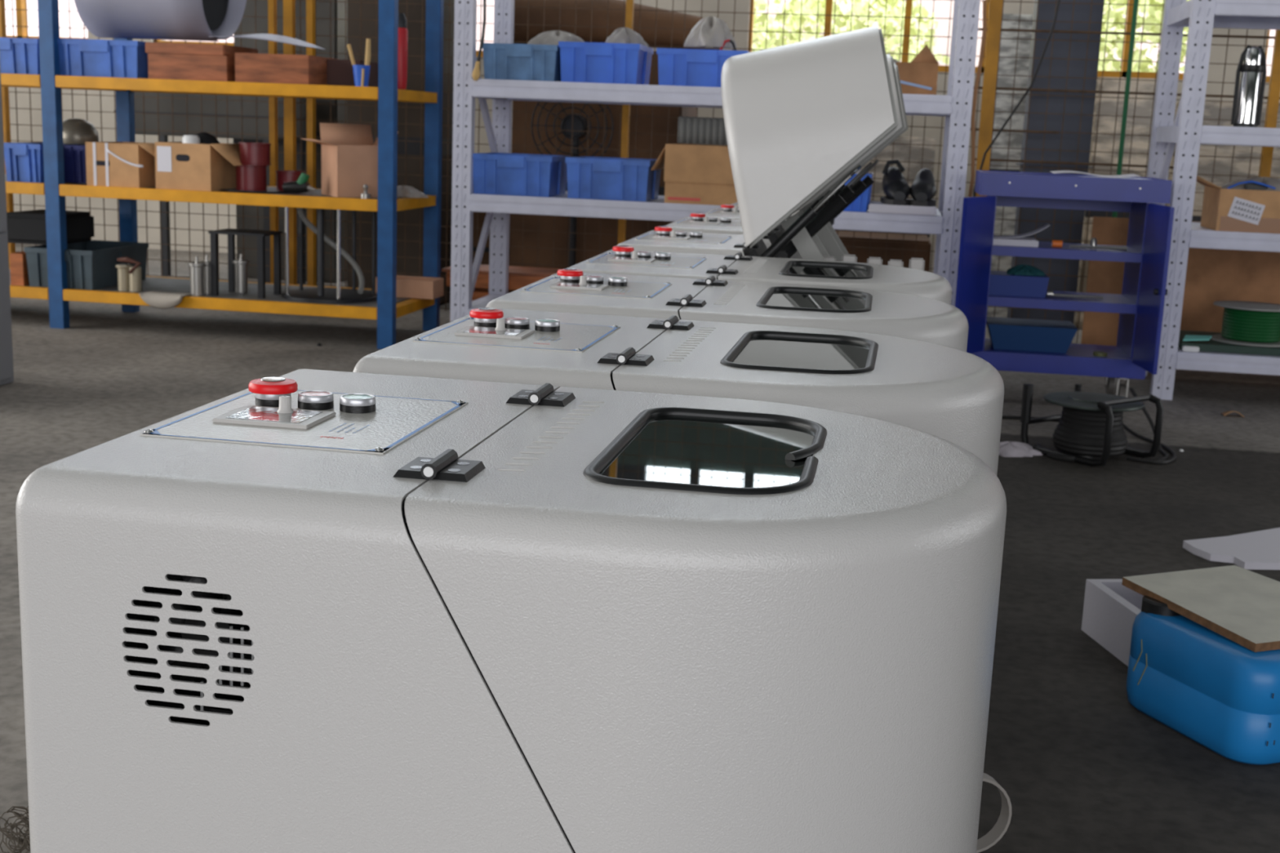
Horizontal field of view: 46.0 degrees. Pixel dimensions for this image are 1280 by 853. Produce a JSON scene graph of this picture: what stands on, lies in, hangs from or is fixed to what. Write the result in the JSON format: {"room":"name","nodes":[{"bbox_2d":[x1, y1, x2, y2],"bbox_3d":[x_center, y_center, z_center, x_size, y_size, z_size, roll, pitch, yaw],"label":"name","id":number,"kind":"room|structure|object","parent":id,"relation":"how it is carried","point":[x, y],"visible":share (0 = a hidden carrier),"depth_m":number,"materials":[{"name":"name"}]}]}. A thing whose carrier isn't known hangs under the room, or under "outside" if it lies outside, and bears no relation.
{"room":"factory workshop","nodes":[
{"label":"factory workshop","id":0,"kind":"room"},
{"bbox_2d":[0,243,1279,852],"bbox_3d":[-0.237,0.658,2.026,15.400,0.200,16.000,4,11,9],"label":"floor","id":1,"kind":"structure","parent":0,"point":[1080,768],"depth_m":3.89,"materials":[{"name":"concrete"}]},
{"bbox_2d":[0,66,13,385],"bbox_3d":[-2.607,-0.991,4.833,0.909,1.750,0.550,4,11,9],"label":"tall cabinet","id":2,"kind":"object","parent":1,"relation":"on","point":[6,371],"visible":1,"depth_m":5.09,"materials":[{"name":"grey metal"}]},
{"bbox_2d":[0,806,30,852],"bbox_3d":[-0.793,0.522,1.964,0.189,0.047,0.155,2,11,1],"label":"coil","id":3,"kind":"object","parent":1,"relation":"on","point":[24,842],"visible":0.27,"depth_m":1.94,"materials":[{"name":"brown"}]},
{"bbox_2d":[133,91,306,284],"bbox_3d":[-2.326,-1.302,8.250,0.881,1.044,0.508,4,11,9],"label":"wall","id":4,"kind":"structure","parent":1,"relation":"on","point":[165,104],"depth_m":7.95,"materials":[{"name":"grey metal"}]},
{"bbox_2d":[0,0,444,349],"bbox_3d":[-2.428,-1.562,6.580,3.046,2.200,0.671,4,11,9],"label":"rack","id":5,"kind":"object","parent":1,"relation":"on","point":[388,307],"visible":0.73,"depth_m":6.30,"materials":[{"name":"metal"}]},
{"bbox_2d":[9,251,29,285],"bbox_3d":[-2.657,-0.703,6.636,0.062,0.137,0.300,4,11,9],"label":"wooden box","id":6,"kind":"object","parent":5,"relation":"on","point":[18,260],"visible":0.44,"depth_m":6.49,"materials":[{"name":"orange wood"}]},
{"bbox_2d":[0,37,39,74],"bbox_3d":[-2.655,-1.584,6.473,0.363,0.147,0.346,4,11,9],"label":"crate","id":7,"kind":"object","parent":5,"relation":"on","point":[20,55],"visible":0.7,"depth_m":6.30,"materials":[{"name":"blue plastic"}]},
{"bbox_2d":[4,142,77,182],"bbox_3d":[-2.593,-1.144,6.527,0.183,0.161,0.306,4,11,9],"label":"crate","id":8,"kind":"object","parent":5,"relation":"on","point":[24,161],"visible":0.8,"depth_m":6.39,"materials":[{"name":"blue plastic"}]},
{"bbox_2d":[42,143,86,182],"bbox_3d":[-2.452,-1.160,6.644,0.210,0.159,0.306,4,11,9],"label":"crate","id":9,"kind":"object","parent":5,"relation":"on","point":[74,156],"visible":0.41,"depth_m":6.50,"materials":[{"name":"blue plastic"}]},
{"bbox_2d":[62,118,98,144],"bbox_3d":[-2.470,-1.296,6.614,0.184,0.110,0.184,4,11,9],"label":"dome","id":10,"kind":"object","parent":9,"relation":"on","point":[75,131],"visible":0.76,"depth_m":6.55,"materials":[{"name":"silver metal"}]},
{"bbox_2d":[23,240,148,289],"bbox_3d":[-2.443,-0.721,6.686,0.320,0.167,0.506,4,11,9],"label":"crate","id":11,"kind":"object","parent":5,"relation":"on","point":[91,264],"visible":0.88,"depth_m":6.48,"materials":[{"name":"grey plastic"}]},
{"bbox_2d":[6,208,94,244],"bbox_3d":[-2.622,-0.885,6.693,0.271,0.131,0.330,4,11,9],"label":"case","id":12,"kind":"object","parent":11,"relation":"on","point":[26,227],"visible":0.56,"depth_m":6.56,"materials":[{"name":"black plastic"}]},
{"bbox_2d":[57,38,148,78],"bbox_3d":[-2.230,-1.556,6.406,0.391,0.151,0.346,4,11,9],"label":"crate","id":13,"kind":"object","parent":5,"relation":"on","point":[77,56],"visible":0.84,"depth_m":6.25,"materials":[{"name":"blue plastic"}]},
{"bbox_2d":[85,141,155,187],"bbox_3d":[-2.144,-1.122,6.456,0.320,0.182,0.303,4,11,9],"label":"cardboard box","id":14,"kind":"object","parent":5,"relation":"on","point":[116,163],"visible":0.89,"depth_m":6.32,"materials":[{"name":"brown cardboard"}]},
{"bbox_2d":[115,257,142,291],"bbox_3d":[-2.187,-0.654,6.458,0.119,0.147,0.072,7,12,22],"label":"metal can","id":15,"kind":"object","parent":5,"relation":"on","point":[129,277],"visible":1,"depth_m":6.44,"materials":[{"name":"beige metal"}]},
{"bbox_2d":[138,290,191,308],"bbox_3d":[-2.001,-0.534,6.376,0.191,0.063,0.118,4,11,9],"label":"folded cloth","id":16,"kind":"object","parent":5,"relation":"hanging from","point":[159,300],"visible":1,"depth_m":6.33,"materials":[{"name":"white fabric"}]},
{"bbox_2d":[187,256,205,296],"bbox_3d":[-1.877,-0.638,6.392,0.072,0.166,0.072,4,11,9],"label":"steel canister","id":17,"kind":"object","parent":5,"relation":"on","point":[197,270],"visible":1,"depth_m":6.37,"materials":[{"name":"grey metal"}]},
{"bbox_2d":[154,141,241,191],"bbox_3d":[-1.823,-1.108,6.415,0.346,0.194,0.322,4,11,9],"label":"cardboard box","id":18,"kind":"object","parent":5,"relation":"on","point":[178,165],"visible":0.89,"depth_m":6.27,"materials":[{"name":"brown cardboard"}]},
{"bbox_2d":[145,41,257,81],"bbox_3d":[-1.832,-1.527,6.345,0.355,0.148,0.343,4,11,9],"label":"wooden box","id":19,"kind":"object","parent":5,"relation":"on","point":[166,60],"visible":0.84,"depth_m":6.18,"materials":[{"name":"brown wood"}]},
{"bbox_2d":[74,0,325,49],"bbox_3d":[-1.841,-1.867,6.404,0.976,0.479,0.461,4,11,9],"label":"roll","id":20,"kind":"object","parent":19,"relation":"on","point":[166,20],"visible":1,"depth_m":6.33,"materials":[{"name":"white fabric"}]},
{"bbox_2d":[232,253,248,293],"bbox_3d":[-1.737,-0.668,6.569,0.072,0.166,0.072,4,11,9],"label":"steel canister","id":21,"kind":"object","parent":5,"relation":"on","point":[241,285],"visible":1,"depth_m":6.55,"materials":[{"name":"grey metal"}]},
{"bbox_2d":[208,228,282,298],"bbox_3d":[-1.689,-0.701,6.471,0.250,0.272,0.200,4,11,9],"label":"metal stool","id":22,"kind":"object","parent":5,"relation":"on","point":[231,233],"visible":1,"depth_m":6.41,"materials":[{"name":"grey metal"}]},
{"bbox_2d":[220,187,288,192],"bbox_3d":[-1.627,-1.002,6.403,0.300,0.006,0.300,4,11,9],"label":"metal tray","id":23,"kind":"object","parent":5,"relation":"on","point":[232,189],"visible":0.62,"depth_m":6.31,"materials":[{"name":"grey metal"}]},
{"bbox_2d":[235,164,267,191],"bbox_3d":[-1.642,-1.053,6.375,0.132,0.105,0.132,4,11,9],"label":"tin","id":24,"kind":"object","parent":23,"relation":"on","point":[248,177],"visible":0.84,"depth_m":6.32,"materials":[{"name":"red metal"}]},
{"bbox_2d":[238,142,271,165],"bbox_3d":[-1.621,-1.149,6.353,0.132,0.090,0.132,4,11,9],"label":"tin","id":25,"kind":"object","parent":24,"relation":"on","point":[251,153],"visible":1,"depth_m":6.30,"materials":[{"name":"red metal"}]},
{"bbox_2d":[235,52,338,84],"bbox_3d":[-1.468,-1.486,6.293,0.316,0.117,0.340,4,11,9],"label":"wooden box","id":26,"kind":"object","parent":5,"relation":"on","point":[249,67],"visible":0.85,"depth_m":6.13,"materials":[{"name":"brown wood"}]},
{"bbox_2d":[282,172,315,193],"bbox_3d":[-1.412,-1.011,6.261,0.137,0.089,0.052,4,11,9],"label":"drill","id":27,"kind":"object","parent":5,"relation":"on","point":[302,184],"visible":1,"depth_m":6.25,"materials":[{"name":"black plastic"}]},
{"bbox_2d":[281,207,377,302],"bbox_3d":[-1.326,-0.754,6.482,0.420,0.400,0.420,4,11,9],"label":"stand","id":28,"kind":"object","parent":5,"relation":"on","point":[319,295],"visible":0.85,"depth_m":6.43,"materials":[{"name":"grey metal"}]},
{"bbox_2d":[301,122,398,197],"bbox_3d":[-1.221,-1.117,6.319,0.353,0.296,0.254,-4,13,-28],"label":"cardboard box","id":29,"kind":"object","parent":5,"relation":"on","point":[349,154],"visible":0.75,"depth_m":6.24,"materials":[{"name":"brown cardboard"}]},
{"bbox_2d":[326,58,377,87],"bbox_3d":[-1.240,-1.502,6.437,0.204,0.110,0.300,4,11,9],"label":"wooden box","id":30,"kind":"object","parent":5,"relation":"on","point":[339,72],"visible":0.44,"depth_m":6.29,"materials":[{"name":"red wood"}]},
{"bbox_2d":[397,13,408,89],"bbox_3d":[-1.002,-1.572,6.321,0.056,0.310,0.056,4,11,9],"label":"spray bottle","id":31,"kind":"object","parent":5,"relation":"on","point":[402,30],"visible":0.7,"depth_m":6.30,"materials":[{"name":"red plastic"}]},
{"bbox_2d":[375,275,444,299],"bbox_3d":[-1.024,-0.619,6.684,0.273,0.079,0.160,4,11,9],"label":"cardboard box","id":32,"kind":"object","parent":5,"relation":"on","point":[407,286],"visible":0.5,"depth_m":6.60,"materials":[{"name":"cardboard"}]},
{"bbox_2d":[233,0,347,283],"bbox_3d":[-1.954,-1.712,8.727,0.618,1.689,0.508,4,11,9],"label":"bale","id":33,"kind":"object","parent":1,"relation":"on","point":[322,8],"visible":0.17,"depth_m":8.44,"materials":[{"name":"grey metal"}]},
{"bbox_2d":[346,0,454,304],"bbox_3d":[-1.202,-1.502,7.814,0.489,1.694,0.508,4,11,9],"label":"wall","id":34,"kind":"structure","parent":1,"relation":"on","point":[413,115],"depth_m":7.59,"materials":[{"name":"grey metal"}]},
{"bbox_2d":[472,211,510,266],"bbox_3d":[-0.333,-1.007,8.536,1.290,0.508,0.508,4,11,9],"label":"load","id":35,"kind":"object","parent":1,"relation":"on","point":[481,215],"visible":0.02,"depth_m":8.36,"materials":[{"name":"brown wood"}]},
{"bbox_2d":[441,264,562,314],"bbox_3d":[-0.248,-0.562,6.914,1.280,0.278,0.310,4,11,9],"label":"wooden crate","id":36,"kind":"object","parent":1,"relation":"on","point":[519,277],"visible":0.07,"depth_m":6.82,"materials":[{"name":"orange wood"}]},
{"bbox_2d":[15,368,1006,852],"bbox_3d":[-0.064,0.343,1.259,0.670,0.728,0.497,4,11,9],"label":"machine","id":37,"kind":"object","parent":1,"relation":"on","point":[300,611],"visible":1,"depth_m":1.00,"materials":[{"name":"grey plastic"}]},
{"bbox_2d":[530,101,613,267],"bbox_3d":[-0.331,-1.098,7.392,0.407,1.135,0.240,4,11,9],"label":"fan","id":38,"kind":"object","parent":1,"relation":"on","point":[580,122],"visible":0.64,"depth_m":7.28,"materials":[{"name":"black metal"}]},
{"bbox_2d":[509,51,697,268],"bbox_3d":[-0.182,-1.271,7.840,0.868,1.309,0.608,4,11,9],"label":"wall","id":39,"kind":"structure","parent":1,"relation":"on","point":[660,125],"depth_m":7.55,"materials":[{"name":"brown wood"}]},
{"bbox_2d":[513,0,725,49],"bbox_3d":[-0.128,-2.053,7.628,1.128,0.280,0.280,4,11,9],"label":"cardboard","id":40,"kind":"object","parent":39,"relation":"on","point":[567,15],"visible":0.44,"depth_m":7.54,"materials":[{"name":"brown cardboard"}]},
{"bbox_2d":[0,0,1279,343],"bbox_3d":[0.169,-1.612,6.829,8.800,2.400,0.086,4,11,9],"label":"wire fence","id":41,"kind":"object","parent":1,"relation":"on","point":[993,37],"depth_m":6.99,"materials":[{"name":"black metal"}]},
{"bbox_2d":[352,307,1004,475],"bbox_3d":[0.061,0.243,1.787,0.670,0.728,0.497,4,11,10],"label":"machine","id":42,"kind":"object","parent":1,"relation":"on","point":[956,396],"visible":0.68,"depth_m":1.59,"materials":[{"name":"grey plastic"}]},
{"bbox_2d":[449,0,980,321],"bbox_3d":[0.309,-1.367,6.140,2.019,2.200,0.655,4,11,9],"label":"rack","id":43,"kind":"object","parent":1,"relation":"on","point":[956,106],"visible":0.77,"depth_m":5.96,"materials":[{"name":"metal"}]},
{"bbox_2d":[472,152,569,196],"bbox_3d":[-0.491,-1.039,6.210,0.340,0.160,0.346,4,11,9],"label":"crate","id":44,"kind":"object","parent":43,"relation":"on","point":[494,173],"visible":0.98,"depth_m":6.06,"materials":[{"name":"blue plastic"}]},
{"bbox_2d":[482,42,560,81],"bbox_3d":[-0.451,-1.470,6.120,0.313,0.141,0.346,4,11,9],"label":"crate","id":45,"kind":"object","parent":43,"relation":"on","point":[505,61],"visible":0.84,"depth_m":5.96,"materials":[{"name":"blue plastic"}]},
{"bbox_2d":[527,30,584,44],"bbox_3d":[-0.330,-1.563,6.086,0.189,0.066,0.199,-8,16,-43],"label":"plastic wrap","id":46,"kind":"object","parent":45,"relation":"in","point":[553,37],"visible":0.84,"depth_m":6.04,"materials":[{"name":"grey plastic"}]},
{"bbox_2d":[558,40,653,84],"bbox_3d":[-0.135,-1.455,6.069,0.329,0.155,0.346,4,11,9],"label":"crate","id":47,"kind":"object","parent":43,"relation":"on","point":[580,61],"visible":0.97,"depth_m":5.92,"materials":[{"name":"blue plastic"}]},
{"bbox_2d":[604,26,648,48],"bbox_3d":[-0.057,-1.555,6.025,0.172,0.078,0.177,4,11,9],"label":"plastic wrap","id":48,"kind":"object","parent":47,"relation":"in","point":[620,35],"visible":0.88,"depth_m":5.99,"materials":[{"name":"grey plastic"}]},
{"bbox_2d":[564,155,660,201],"bbox_3d":[-0.105,-1.012,6.149,0.347,0.160,0.346,4,11,9],"label":"crate","id":49,"kind":"object","parent":43,"relation":"on","point":[604,178],"visible":0.95,"depth_m":6.00,"materials":[{"name":"blue plastic"}]},
{"bbox_2d":[651,143,737,205],"bbox_3d":[0.282,-1.020,6.092,0.430,0.229,0.366,4,11,9],"label":"cardboard box","id":50,"kind":"object","parent":43,"relation":"on","point":[695,174],"visible":0.69,"depth_m":5.92,"materials":[{"name":"brown cardboard"}]},
{"bbox_2d":[677,115,727,145],"bbox_3d":[0.289,-1.187,6.058,0.250,0.105,0.208,4,11,9],"label":"foam","id":51,"kind":"object","parent":50,"relation":"on","point":[691,130],"visible":0.69,"depth_m":5.96,"materials":[{"name":"grey plastic"}]},
{"bbox_2d":[656,48,750,87],"bbox_3d":[0.265,-1.422,6.017,0.362,0.142,0.346,4,11,9],"label":"crate","id":52,"kind":"object","parent":43,"relation":"on","point":[676,66],"visible":0.78,"depth_m":5.87,"materials":[{"name":"blue plastic"}]},
{"bbox_2d":[683,16,736,48],"bbox_3d":[0.285,-1.561,5.965,0.196,0.120,0.175,0,12,-13],"label":"plastic wrap","id":53,"kind":"object","parent":52,"relation":"in","point":[710,32],"visible":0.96,"depth_m":5.94,"materials":[{"name":"grey plastic"}]},
{"bbox_2d":[844,173,872,212],"bbox_3d":[0.794,-0.930,5.960,0.241,0.145,0.246,4,11,9],"label":"crate","id":54,"kind":"object","parent":43,"relation":"on","point":[861,203],"visible":0.21,"depth_m":5.85,"materials":[{"name":"blue plastic"}]},
{"bbox_2d":[868,200,936,215],"bbox_3d":[1.028,-0.857,5.917,0.257,0.033,0.280,4,11,9],"label":"foam slab","id":55,"kind":"object","parent":43,"relation":"on","point":[874,206],"visible":0.85,"depth_m":5.78,"materials":[{"name":"white plastic"}]},
{"bbox_2d":[880,159,911,205],"bbox_3d":[1.001,-0.958,5.902,0.109,0.169,0.262,2,11,1],"label":"shoe","id":56,"kind":"object","parent":55,"relation":"on","point":[895,188],"visible":0.99,"depth_m":5.83,"materials":[{"name":"black leather"}]},
{"bbox_2d":[909,168,936,206],"bbox_3d":[1.107,-0.936,5.888,0.109,0.140,0.262,5,12,12],"label":"shoe","id":57,"kind":"object","parent":55,"relation":"on","point":[922,189],"visible":0.99,"depth_m":5.79,"materials":[{"name":"black leather"}]},
{"bbox_2d":[896,44,939,94],"bbox_3d":[1.069,-1.375,5.807,0.163,0.192,0.206,4,11,9],"label":"cardboard box","id":58,"kind":"object","parent":43,"relation":"on","point":[918,76],"visible":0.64,"depth_m":5.72,"materials":[{"name":"brown cardboard"}]},
{"bbox_2d":[968,0,986,197],"bbox_3d":[1.399,-1.116,6.362,0.035,1.321,0.016,4,11,9],"label":"rope","id":59,"kind":"object","parent":43,"relation":"hanging from","point":[984,2],"visible":0.61,"depth_m":6.30,"materials":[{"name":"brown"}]},
{"bbox_2d":[973,0,1060,196],"bbox_3d":[1.576,-1.274,6.379,0.324,1.196,0.069,0,11,-10],"label":"cable","id":60,"kind":"object","parent":59,"relation":"hanging from","point":[1059,1],"visible":0.74,"depth_m":6.36,"materials":[{"name":"black plastic"}]},
{"bbox_2d":[485,268,968,351],"bbox_3d":[0.138,0.139,2.320,0.670,0.728,0.497,4,11,9],"label":"machine","id":61,"kind":"object","parent":1,"relation":"on","point":[574,291],"visible":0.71,"depth_m":2.14,"materials":[{"name":"grey plastic"}]},
{"bbox_2d":[566,244,951,304],"bbox_3d":[0.215,0.045,2.806,0.670,0.728,0.497,4,11,8],"label":"machine","id":62,"kind":"object","parent":1,"relation":"on","point":[621,259],"visible":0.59,"depth_m":2.66,"materials":[{"name":"grey"}]},
{"bbox_2d":[617,25,924,271],"bbox_3d":[0.307,-0.288,3.350,0.670,1.176,0.497,4,11,8],"label":"machine","id":63,"kind":"object","parent":1,"relation":"on","point":[797,115],"visible":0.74,"depth_m":3.07,"materials":[{"name":"grey plastic"}]},
{"bbox_2d":[664,125,897,261],"bbox_3d":[0.407,-0.401,3.936,0.670,1.176,0.497,4,11,9],"label":"machine","id":64,"kind":"object","parent":1,"relation":"on","point":[831,242],"visible":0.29,"depth_m":3.81,"materials":[{"name":"grey plastic"}]},
{"bbox_2d":[703,53,904,258],"bbox_3d":[0.515,-0.499,4.447,0.670,1.176,0.497,4,11,9],"label":"machine","id":65,"kind":"object","parent":1,"relation":"on","point":[726,211],"visible":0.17,"depth_m":4.17,"materials":[{"name":"grey"}]},
{"bbox_2d":[731,62,908,225],"bbox_3d":[0.616,-0.598,4.960,0.670,1.176,0.497,4,11,9],"label":"machine","id":66,"kind":"object","parent":1,"relation":"on","point":[868,181],"visible":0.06,"depth_m":4.68,"materials":[{"name":"grey"}]},
{"bbox_2d":[835,230,931,271],"bbox_3d":[0.867,-0.732,7.507,1.114,0.465,0.508,4,11,9],"label":"load","id":67,"kind":"object","parent":1,"relation":"on","point":[861,239],"visible":0.18,"depth_m":7.19,"materials":[{"name":"brown wood"}]},
{"bbox_2d":[834,136,936,237],"bbox_3d":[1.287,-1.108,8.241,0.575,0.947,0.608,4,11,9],"label":"wall","id":68,"kind":"structure","parent":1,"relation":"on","point":[901,152],"depth_m":7.86,"materials":[{"name":"grey wood"}]},
{"bbox_2d":[976,773,1011,852],"bbox_3d":[0.446,0.521,2.037,0.110,0.110,0.024,0,11,-11],"label":"loop","id":69,"kind":"object","parent":1,"relation":"on","point":[996,833],"visible":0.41,"depth_m":2.04,"materials":[{"name":"grey plastic"}]},
{"bbox_2d":[986,13,1033,317],"bbox_3d":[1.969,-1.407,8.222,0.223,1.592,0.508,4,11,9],"label":"wall","id":70,"kind":"structure","parent":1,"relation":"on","point":[1006,65],"depth_m":7.92,"materials":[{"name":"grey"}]},
{"bbox_2d":[999,441,1042,457],"bbox_3d":[1.142,0.066,4.659,0.202,0.036,0.114,4,11,9],"label":"rag","id":71,"kind":"object","parent":1,"relation":"on","point":[1006,449],"visible":0.8,"depth_m":4.63,"materials":[{"name":"white fabric"}]},
{"bbox_2d":[955,169,1174,397],"bbox_3d":[1.508,-0.493,5.500,0.724,0.832,0.666,4,11,9],"label":"base cabinet","id":72,"kind":"object","parent":1,"relation":"on","point":[1140,306],"depth_m":5.41,"materials":[{"name":"blue metal"}]},
{"bbox_2d":[992,237,1038,247],"bbox_3d":[1.377,-0.683,5.571,0.170,0.022,0.160,4,11,9],"label":"notebook","id":73,"kind":"object","parent":72,"relation":"on","point":[1020,242],"visible":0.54,"depth_m":5.50,"materials":[{"name":"white paper"}]},
{"bbox_2d":[988,270,1048,297],"bbox_3d":[1.399,-0.531,5.617,0.220,0.075,0.180,4,11,9],"label":"tray","id":74,"kind":"object","parent":72,"relation":"on","point":[1001,283],"visible":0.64,"depth_m":5.54,"materials":[{"name":"blue plastic"}]},
{"bbox_2d":[986,316,1077,353],"bbox_3d":[1.457,-0.342,5.654,0.320,0.095,0.240,4,11,9],"label":"plastic bin","id":75,"kind":"object","parent":72,"relation":"in","point":[1005,333],"visible":0.93,"depth_m":5.56,"materials":[{"name":"blue plastic"}]},
{"bbox_2d":[987,290,1136,314],"bbox_3d":[1.555,-0.472,5.633,0.520,0.034,0.360,4,11,9],"label":"shelf","id":76,"kind":"object","parent":72,"relation":"attached to","point":[1125,303],"depth_m":5.47,"materials":[{"name":"blue metal"}]},
{"bbox_2d":[991,241,1141,262],"bbox_3d":[1.562,-0.653,5.597,0.520,0.034,0.360,4,11,9],"label":"shelf","id":77,"kind":"object","parent":72,"relation":"attached to","point":[1044,250],"depth_m":5.43,"materials":[{"name":"blue metal"}]},
{"bbox_2d":[1020,383,1164,466],"bbox_3d":[1.394,-0.014,4.666,0.300,0.210,0.326,-7,14,-38],"label":"cable reel","id":78,"kind":"object","parent":1,"relation":"on","point":[1090,424],"visible":0.99,"depth_m":4.60,"materials":[{"name":"black plastic"}]},
{"bbox_2d":[1081,578,1143,666],"bbox_3d":[0.971,0.378,2.886,0.150,0.105,0.242,1,11,-8],"label":"foam box","id":79,"kind":"object","parent":1,"relation":"on","point":[1110,608],"visible":0.3,"depth_m":2.90,"materials":[{"name":"white plastic"}]},
{"bbox_2d":[1073,76,1156,328],"bbox_3d":[2.522,-1.185,8.016,0.358,1.282,0.608,4,11,9],"label":"wall","id":80,"kind":"structure","parent":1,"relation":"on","point":[1104,143],"depth_m":7.66,"materials":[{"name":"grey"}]},
{"bbox_2d":[1122,423,1177,464],"bbox_3d":[1.619,0.033,4.868,0.168,0.056,0.600,4,11,9],"label":"cable","id":81,"kind":"object","parent":1,"relation":"on","point":[1171,451],"visible":0.81,"depth_m":4.65,"materials":[{"name":"black plastic"}]},
{"bbox_2d":[1080,216,1279,375],"bbox_3d":[2.800,-0.531,6.432,1.740,0.640,0.020,4,11,9],"label":"cardboard sheet","id":82,"kind":"object","parent":1,"relation":"on","point":[1212,275],"visible":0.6,"depth_m":6.48,"materials":[{"name":"brown cardboard"}]},
{"bbox_2d":[1126,595,1279,764],"bbox_3d":[0.996,0.408,2.513,0.241,0.193,0.321,-2,12,-22],"label":"jerrycan","id":83,"kind":"object","parent":1,"relation":"on","point":[1222,695],"visible":0.82,"depth_m":2.42,"materials":[{"name":"blue plastic"}]},
{"bbox_2d":[1121,564,1279,652],"bbox_3d":[1.050,0.304,2.568,0.308,0.033,0.316,-3,12,-24],"label":"board","id":84,"kind":"object","parent":83,"relation":"on","point":[1240,605],"visible":1,"depth_m":2.56,"materials":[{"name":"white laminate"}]},
{"bbox_2d":[1145,0,1279,399],"bbox_3d":[3.050,-1.173,5.711,2.026,2.200,0.655,4,11,9],"label":"rack","id":85,"kind":"object","parent":1,"relation":"on","point":[1187,131],"visible":0.67,"depth_m":5.65,"materials":[{"name":"metal"}]},
{"bbox_2d":[1177,329,1279,355],"bbox_3d":[2.413,-0.325,5.934,0.620,0.027,0.430,4,11,9],"label":"board","id":86,"kind":"object","parent":85,"relation":"on","point":[1211,345],"visible":0.46,"depth_m":5.76,"materials":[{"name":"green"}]},
{"bbox_2d":[1210,300,1279,346],"bbox_3d":[2.386,-0.403,5.877,0.300,0.143,0.300,4,11,9],"label":"spool","id":87,"kind":"object","parent":86,"relation":"on","point":[1251,323],"visible":1,"depth_m":5.79,"materials":[{"name":"green plastic"}]},
{"bbox_2d":[1195,176,1279,233],"bbox_3d":[2.275,-0.851,5.756,0.349,0.197,0.302,4,11,9],"label":"cardboard box","id":88,"kind":"object","parent":85,"relation":"on","point":[1249,211],"visible":0.98,"depth_m":5.62,"materials":[{"name":"brown cardboard"}]},
{"bbox_2d":[1221,177,1279,191],"bbox_3d":[2.400,-0.922,5.776,0.339,0.066,0.232,4,11,9],"label":"plastic bag","id":89,"kind":"object","parent":88,"relation":"on","point":[1274,182],"visible":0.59,"depth_m":5.74,"materials":[{"name":"grey"}]},
{"bbox_2d":[1231,44,1266,127],"bbox_3d":[2.259,-1.260,5.588,0.084,0.298,0.084,-5,13,-33],"label":"flask","id":90,"kind":"object","parent":85,"relation":"on","point":[1246,111],"visible":1,"depth_m":5.57,"materials":[{"name":"silver metal"}]},
{"bbox_2d":[1164,101,1279,221],"bbox_3d":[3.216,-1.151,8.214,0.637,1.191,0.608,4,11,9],"label":"wall","id":91,"kind":"structure","parent":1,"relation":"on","point":[1211,108],"depth_m":7.88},
{"bbox_2d":[1182,527,1279,569],"bbox_3d":[1.587,0.293,3.652,0.552,0.017,0.296,-2,12,-19],"label":"sheet","id":92,"kind":"object","parent":1,"relation":"on","point":[1260,549],"visible":0.95,"depth_m":3.59,"materials":[{"name":"white plastic"}]},
{"bbox_2d":[8,0,1279,272],"bbox_3d":[1.112,-1.994,9.442,15.000,2.200,0.200,4,11,9],"label":"wall","id":93,"kind":"structure","parent":0,"point":[1218,52],"depth_m":10.11,"materials":[{"name":"beige paint"}]},
{"bbox_2d":[6,0,88,39],"bbox_3d":[-4.411,-3.037,10.150,1.590,0.860,0.060,4,11,9],"label":"window","id":94,"kind":"structure","parent":93,"relation":"in","point":[20,4],"depth_m":10.14,"materials":[{"name":"yellow paint"}]},
{"bbox_2d":[747,0,989,73],"bbox_3d":[1.404,-2.626,9.239,1.490,0.860,0.060,4,11,9],"label":"window","id":95,"kind":"structure","parent":93,"relation":"in","point":[828,4],"depth_m":9.23,"materials":[{"name":"yellow paint"}]},
{"bbox_2d":[1097,0,1189,79],"bbox_3d":[2.932,-2.518,9.000,0.890,0.860,0.060,4,11,9],"label":"window","id":96,"kind":"structure","parent":93,"relation":"in","point":[1130,7],"depth_m":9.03,"materials":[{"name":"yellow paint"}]},
{"bbox_2d":[1006,0,1104,343],"bbox_3d":[1.975,-3.068,6.558,0.326,5.500,0.240,4,11,9],"label":"column","id":97,"kind":"structure","parent":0,"point":[1082,12],"depth_m":6.80,"materials":[{"name":"metal"}]},
{"bbox_2d":[974,169,1172,203],"bbox_3d":[1.578,-0.884,5.550,0.656,0.080,0.400,4,11,9],"label":"shelf","id":98,"kind":"object","parent":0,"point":[998,184],"depth_m":5.37,"materials":[{"name":"blue metal"}]},
{"label":"outside","id":99,"kind":"structure","parent":0,"visible":0},
{"bbox_3d":[4.474,-4.042,26.751,60.000,0.200,35.200,4,11,9],"label":"ground","id":100,"kind":"structure","parent":99,"visible":0},
{"bbox_2d":[4,0,1275,75],"bbox_3d":[2.863,-3.713,16.608,40.000,3.100,0.500,4,11,9],"label":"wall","id":101,"kind":"structure","parent":100,"relation":"on","point":[942,7],"depth_m":16.39,"materials":[{"name":"white paint"}]},
{"bbox_2d":[751,0,775,51],"bbox_3d":[0.390,-2.932,13.809,1.661,2.378,1.620,4,11,9],"label":"bush","id":102,"kind":"object","parent":100,"relation":"on","point":[757,18],"visible":0.02,"depth_m":13.50,"materials":[{"name":"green plant"}]},
{"bbox_2d":[755,0,949,64],"bbox_3d":[2.086,-3.253,15.439,2.041,2.501,2.086,4,11,9],"label":"bush","id":103,"kind":"object","parent":100,"relation":"on","point":[793,23],"visible":0.3,"depth_m":14.85,"materials":[{"name":"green plant"}]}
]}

